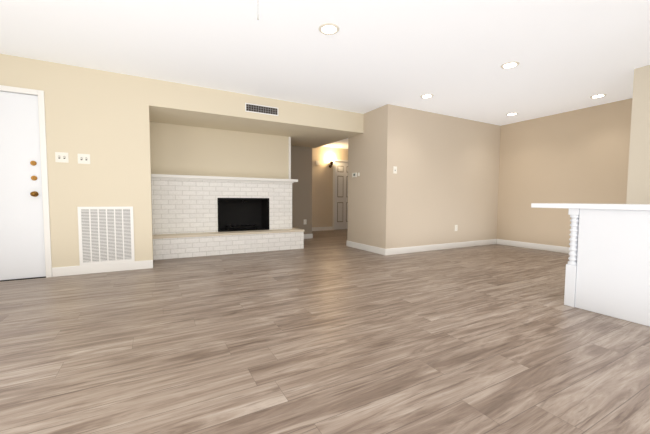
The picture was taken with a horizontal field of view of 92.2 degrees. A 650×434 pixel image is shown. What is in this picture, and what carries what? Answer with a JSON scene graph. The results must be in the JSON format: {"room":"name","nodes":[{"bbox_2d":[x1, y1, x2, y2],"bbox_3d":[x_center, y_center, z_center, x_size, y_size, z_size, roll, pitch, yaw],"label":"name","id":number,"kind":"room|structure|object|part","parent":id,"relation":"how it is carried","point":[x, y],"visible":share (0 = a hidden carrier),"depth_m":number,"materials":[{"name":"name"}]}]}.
{"room":"living room","nodes":[
{"label":"living room","id":0,"kind":"room"},
{"bbox_2d":[0,54,152,267],"bbox_3d":[-3.281,-0.526,3.554,2.275,2.440,0.120,-1,4,-29],"label":"wall","id":1,"kind":"structure","parent":0,"point":[101,117],"depth_m":3.73,"materials":[{"name":"beige paint"}]},
{"bbox_2d":[0,91,45,279],"bbox_3d":[-3.600,-0.323,3.324,0.905,2.042,0.121,-1,4,-29],"label":"entry door","id":2,"kind":"structure","parent":1,"relation":"in","point":[22,249],"depth_m":3.47,"materials":[{"name":"white wood"}]},
{"bbox_3d":[-3.250,-0.427,3.485,0.062,0.403,0.077,-1,4,-29],"label":"knob","id":3,"kind":"part","parent":2,"relation":"part of","materials":[{"name":"gold metal"}]},
{"bbox_2d":[0,276,45,281],"bbox_3d":[-3.626,0.699,3.419,0.913,0.007,0.110,-1,4,-29],"label":"trim","id":4,"kind":"structure","parent":1,"relation":"attached to","point":[23,278],"depth_m":3.52,"materials":[{"name":"black metal"}]},
{"bbox_2d":[0,85,51,277],"bbox_3d":[-3.619,-0.350,3.357,1.019,2.107,0.118,-1,4,-29],"label":"door frame","id":5,"kind":"structure","parent":1,"relation":"attached to","point":[44,168],"depth_m":3.52,"materials":[{"name":"white wood"}]},
{"bbox_2d":[55,152,68,162],"bbox_3d":[-3.031,-0.687,3.603,0.118,0.116,0.016,-1,4,-29],"label":"light switch","id":6,"kind":"object","parent":1,"relation":"attached to","point":[61,157],"visible":1,"depth_m":3.60,"materials":[{"name":"white plastic"}]},
{"bbox_2d":[78,154,89,163],"bbox_3d":[-2.852,-0.688,3.701,0.118,0.116,0.016,-1,4,-29],"label":"light switch","id":7,"kind":"object","parent":1,"relation":"attached to","point":[83,158],"visible":1,"depth_m":3.70,"materials":[{"name":"white plastic"}]},
{"bbox_2d":[52,260,152,276],"bbox_3d":[-2.704,0.628,3.861,1.021,0.108,0.015,-1,4,-29],"label":"baseboard","id":8,"kind":"structure","parent":1,"relation":"attached to","point":[90,269],"depth_m":3.83,"materials":[{"name":"white wood"}]},
{"bbox_2d":[77,206,134,265],"bbox_3d":[-2.680,0.223,3.850,0.560,0.702,0.013,-1,4,-29],"label":"air vent","id":9,"kind":"object","parent":1,"relation":"in","point":[106,235],"visible":1,"depth_m":3.84,"materials":[{"name":"white metal"}]},
{"bbox_2d":[149,117,152,241],"bbox_3d":[-2.599,-0.408,4.560,0.120,2.100,0.977,-1,4,-29],"label":"wall","id":10,"kind":"structure","parent":0,"point":[151,189],"depth_m":4.48,"materials":[{"name":"beige paint"}]},
{"bbox_2d":[150,122,287,178],"bbox_3d":[-1.723,-1.102,5.489,2.339,0.810,0.120,-1,4,-29],"label":"wall","id":11,"kind":"structure","parent":0,"point":[185,150],"depth_m":5.34,"materials":[{"name":"beige paint"}]},
{"bbox_2d":[288,137,290,178],"bbox_3d":[-0.676,-1.124,5.982,0.040,0.806,0.020,-1,4,-29],"label":"trim","id":12,"kind":"structure","parent":11,"relation":"attached to","point":[289,157],"depth_m":5.98,"materials":[{"name":"white wood"}]},
{"bbox_2d":[148,78,363,147],"bbox_3d":[-1.236,-1.683,5.620,3.346,0.340,1.896,-1,4,-29],"label":"soffit","id":13,"kind":"structure","parent":0,"point":[305,125],"depth_m":4.82,"materials":[{"name":"beige paint"}]},
{"bbox_2d":[245,103,277,115],"bbox_3d":[-0.943,-1.612,4.695,0.510,0.125,0.011,-1,4,-29],"label":"air vent register","id":14,"kind":"object","parent":13,"relation":"attached to","point":[260,109],"visible":1,"depth_m":4.69,"materials":[{"name":"white"}]},
{"bbox_2d":[291,146,311,233],"bbox_3d":[-2.092,-0.721,7.147,3.265,2.440,1.500,-1,4,-29],"label":"wall","id":15,"kind":"structure","parent":0,"point":[301,164],"depth_m":7.15,"materials":[{"name":"beige paint"}]},
{"bbox_2d":[304,234,312,238],"bbox_3d":[-0.697,0.456,7.115,0.931,0.108,0.015,-1,4,-29],"label":"baseboard","id":16,"kind":"structure","parent":15,"relation":"attached to","point":[307,236],"depth_m":7.28,"materials":[{"name":"white wood"}]},
{"bbox_2d":[0,229,649,433],"bbox_3d":[0.529,0.785,3.219,8.820,0.100,11.290,-1,4,-29],"label":"floor","id":17,"kind":"structure","parent":0,"point":[327,332],"depth_m":1.91,"materials":[{"name":"brown wood"}]},
{"bbox_2d":[151,174,303,259],"bbox_3d":[-1.642,-0.049,5.514,2.454,1.285,0.791,-1,4,-29],"label":"fireplace","id":18,"kind":"object","parent":17,"relation":"on","point":[196,216],"visible":1,"depth_m":5.25,"materials":[{"name":"brick"}]},
{"bbox_2d":[531,203,649,326],"bbox_3d":[2.982,0.384,1.799,0.730,0.885,3.049,-1,4,-29],"label":"bar counter","id":19,"kind":"object","parent":17,"relation":"on","point":[607,273],"depth_m":2.46,"materials":[{"name":"white wood"}]},
{"bbox_2d":[0,0,649,148],"bbox_3d":[0.542,-1.751,3.077,8.820,0.100,11.290,-1,4,-29],"label":"ceiling","id":20,"kind":"structure","parent":0,"point":[452,56],"depth_m":3.16,"materials":[{"name":"white paint"}]},
{"bbox_2d":[318,23,339,34],"bbox_3d":[0.036,-1.685,2.812,0.190,0.006,0.190,-1,4,-29],"label":"recessed light","id":21,"kind":"object","parent":20,"relation":"in","point":[328,29],"visible":1,"depth_m":2.80,"materials":[{"name":"beige"}]},
{"bbox_2d":[420,94,433,97],"bbox_3d":[1.502,-1.778,4.609,0.190,0.006,0.190,-1,4,-29],"label":"recessed light","id":22,"kind":"object","parent":20,"relation":"in","point":[427,96],"visible":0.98,"depth_m":4.61,"materials":[{"name":"beige"}]},
{"bbox_2d":[500,61,519,68],"bbox_3d":[2.092,-1.715,3.539,0.190,0.006,0.190,-1,4,-29],"label":"recessed light","id":23,"kind":"object","parent":20,"relation":"in","point":[509,65],"visible":0.96,"depth_m":3.54,"materials":[{"name":"beige"}]},
{"bbox_2d":[590,94,606,97],"bbox_3d":[3.987,-1.763,4.570,0.190,0.006,0.190,-1,4,-29],"label":"recessed light","id":24,"kind":"object","parent":20,"relation":"in","point":[598,96],"visible":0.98,"depth_m":4.57,"materials":[{"name":"beige"}]},
{"bbox_2d":[312,146,347,226],"bbox_3d":[0.285,-0.833,9.367,3.040,2.440,0.120,-1,4,-29],"label":"wall","id":25,"kind":"structure","parent":0,"point":[322,193],"depth_m":9.12,"materials":[{"name":"beige paint"}]},
{"bbox_2d":[312,227,332,230],"bbox_3d":[-0.399,0.353,8.986,1.421,0.108,0.015,-1,4,-29],"label":"baseboard","id":26,"kind":"structure","parent":25,"relation":"attached to","point":[321,228],"depth_m":9.14,"materials":[{"name":"white wood"}]},
{"bbox_2d":[333,159,347,229],"bbox_3d":[0.592,-0.668,9.524,0.874,2.097,0.118,-1,4,-29],"label":"door frame","id":27,"kind":"structure","parent":25,"relation":"attached to","point":[335,160],"depth_m":9.27,"materials":[{"name":"white wood"}]},
{"bbox_2d":[334,162,347,229],"bbox_3d":[0.610,-0.639,9.491,0.760,2.027,0.106,-1,4,-29],"label":"hall door","id":28,"kind":"structure","parent":25,"relation":"in","point":[341,200],"depth_m":9.44,"materials":[{"name":"white wood"}]},
{"bbox_2d":[347,104,500,248],"bbox_3d":[2.020,-0.651,6.285,2.959,2.440,1.157,-1,4,-29],"label":"wall","id":29,"kind":"structure","parent":0,"point":[440,185],"depth_m":5.59,"materials":[{"name":"beige paint"}]},
{"bbox_2d":[347,241,385,254],"bbox_3d":[0.710,0.546,5.638,0.015,0.108,1.187,-1,4,-29],"label":"baseboard","id":30,"kind":"structure","parent":29,"relation":"attached to","point":[377,250],"depth_m":5.54,"materials":[{"name":"white wood"}]},
{"bbox_2d":[393,166,396,173],"bbox_3d":[1.153,-0.772,5.133,0.072,0.116,0.016,-1,4,-29],"label":"light switch","id":31,"kind":"object","parent":29,"relation":"attached to","point":[394,169],"visible":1,"depth_m":5.13,"materials":[{"name":"white plastic"}]},
{"bbox_2d":[386,239,496,254],"bbox_3d":[2.289,0.543,5.834,2.944,0.108,0.015,-1,4,-29],"label":"baseboard","id":32,"kind":"structure","parent":29,"relation":"attached to","point":[401,250],"depth_m":5.70,"materials":[{"name":"white wood"}]},
{"bbox_2d":[497,98,631,246],"bbox_3d":[5.326,-0.476,3.456,0.120,2.440,6.990,-1,4,-29],"label":"wall","id":33,"kind":"structure","parent":0,"point":[578,156],"depth_m":5.52,"materials":[{"name":"beige paint"}]},
{"bbox_2d":[497,239,577,253],"bbox_3d":[4.173,0.573,5.473,0.015,0.108,2.429,-1,4,-29],"label":"baseboard","id":34,"kind":"structure","parent":33,"relation":"attached to","point":[553,248],"depth_m":5.88,"materials":[{"name":"white wood"}]},
{"bbox_2d":[626,65,649,203],"bbox_3d":[5.265,-0.396,2.032,1.357,2.440,4.546,-1,4,-29],"label":"wall","id":35,"kind":"structure","parent":0,"point":[638,186],"depth_m":3.60,"materials":[{"name":"beige paint"}]}
]}

